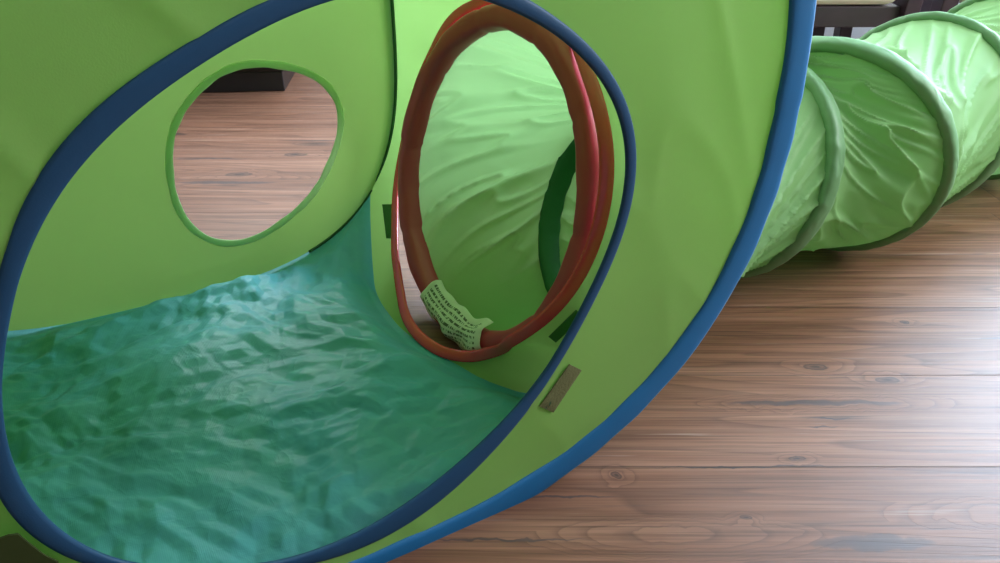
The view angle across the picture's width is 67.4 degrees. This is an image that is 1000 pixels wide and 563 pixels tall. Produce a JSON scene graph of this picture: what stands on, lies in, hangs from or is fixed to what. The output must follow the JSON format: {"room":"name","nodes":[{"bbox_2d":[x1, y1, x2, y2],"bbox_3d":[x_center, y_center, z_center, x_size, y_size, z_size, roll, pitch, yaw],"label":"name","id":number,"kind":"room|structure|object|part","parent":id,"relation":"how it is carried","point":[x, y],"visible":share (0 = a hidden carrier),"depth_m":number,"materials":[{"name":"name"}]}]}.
{"room":"playroom","nodes":[
{"label":"playroom","id":0,"kind":"room"},
{"bbox_2d":[173,72,999,562],"bbox_3d":[-0.250,0.372,0.706,5.100,0.050,5.450,0,30,0],"label":"floor","id":1,"kind":"structure","parent":0,"point":[838,406],"depth_m":1.00,"materials":[{"name":"brown wood"}]},
{"bbox_2d":[202,67,294,92],"bbox_3d":[-1.343,-0.830,2.318,1.340,0.420,0.436,-3,30,-4],"label":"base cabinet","id":2,"kind":"object","parent":1,"relation":"on","point":[250,79],"visible":0.19,"depth_m":2.30,"materials":[{"name":"black wood"}]},
{"bbox_2d":[0,0,816,562],"bbox_3d":[-0.341,-0.262,0.806,1.119,0.991,0.737,-16,34,-26],"label":"tent","id":3,"kind":"object","parent":1,"relation":"on","point":[171,391],"visible":0.95,"depth_m":0.87,"materials":[{"name":"green fabric"}]},
{"bbox_3d":[-0.574,-0.338,1.045,0.932,0.840,0.050,-16,34,-26],"label":"panel","id":4,"kind":"part","parent":3,"relation":"part of","materials":[{"name":"green fabric"}]},
{"bbox_3d":[-0.023,-0.299,0.968,0.218,0.846,0.740,-24,38,-35],"label":"panel","id":5,"kind":"part","parent":3,"relation":"part of","materials":[{"name":"green fabric"}]},
{"bbox_3d":[-0.048,-0.147,1.070,0.203,0.480,0.568,-16,34,-26],"label":"port trim","id":6,"kind":"part","parent":3,"relation":"part of","materials":[{"name":"fabric"}]},
{"bbox_2d":[398,0,999,349],"bbox_3d":[0.644,-0.318,1.380,1.679,0.475,0.510,-16,34,-26],"label":"tunnel","id":7,"kind":"object","parent":1,"relation":"on","point":[897,123],"visible":0.63,"depth_m":1.18,"materials":[{"name":"green fabric"}]},
{"bbox_2d":[812,0,923,35],"bbox_3d":[0.860,-1.091,2.329,0.664,0.860,0.775,0,30,0],"label":"armchair","id":8,"kind":"object","parent":1,"relation":"on","point":[829,13],"visible":0.17,"depth_m":2.13,"materials":[{"name":"brown wood"}]},
{"bbox_3d":[1.160,-1.224,2.619,0.044,0.800,0.139,0,30,0],"label":"leg","id":9,"kind":"part","parent":8,"relation":"part of","materials":[{"name":"brown wood"}]},
{"bbox_2d":[816,0,894,4],"bbox_3d":[0.860,-0.976,2.326,0.530,0.135,0.575,0,30,0],"label":"seat cushion","id":10,"kind":"object","parent":8,"relation":"on","point":[819,2],"depth_m":2.12,"materials":[{"name":"beige fabric"}]},
{"bbox_3d":[0.860,-0.909,2.408,0.554,0.057,0.620,0,30,0],"label":"seat rail","id":11,"kind":"part","parent":8,"relation":"part of","materials":[{"name":"brown wood"}]},
{"bbox_3d":[1.160,-0.796,2.118,0.044,0.560,0.115,0,30,0],"label":"leg","id":12,"kind":"part","parent":8,"relation":"part of","materials":[{"name":"brown wood"}]},
{"bbox_2d":[833,0,964,37],"bbox_3d":[1.560,-1.091,2.329,0.664,0.860,0.775,0,30,0],"label":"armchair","id":13,"kind":"object","parent":1,"relation":"on","point":[928,5],"visible":0.24,"depth_m":2.24,"materials":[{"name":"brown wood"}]},
{"bbox_3d":[1.260,-1.224,2.619,0.044,0.800,0.139,0,30,0],"label":"leg","id":14,"kind":"part","parent":13,"relation":"part of","materials":[{"name":"brown wood"}]},
{"bbox_3d":[1.560,-0.909,2.408,0.554,0.057,0.620,0,30,0],"label":"seat rail","id":15,"kind":"part","parent":13,"relation":"part of","materials":[{"name":"brown wood"}]},
{"bbox_3d":[1.260,-0.796,2.118,0.044,0.560,0.115,0,30,0],"label":"leg","id":16,"kind":"part","parent":13,"relation":"part of","materials":[{"name":"brown wood"}]},
{"bbox_3d":[-0.250,-2.070,2.385,5.100,2.500,0.100,0,30,0],"label":"wall","id":17,"kind":"structure","parent":0,"visible":0},
{"bbox_2d":[824,27,874,38],"bbox_3d":[-0.250,-0.997,2.937,4.900,0.090,0.016,0,30,0],"label":"baseboard","id":18,"kind":"structure","parent":17,"relation":"attached to","point":[857,32],"depth_m":2.94,"materials":[{"name":"white paint"}]}
]}

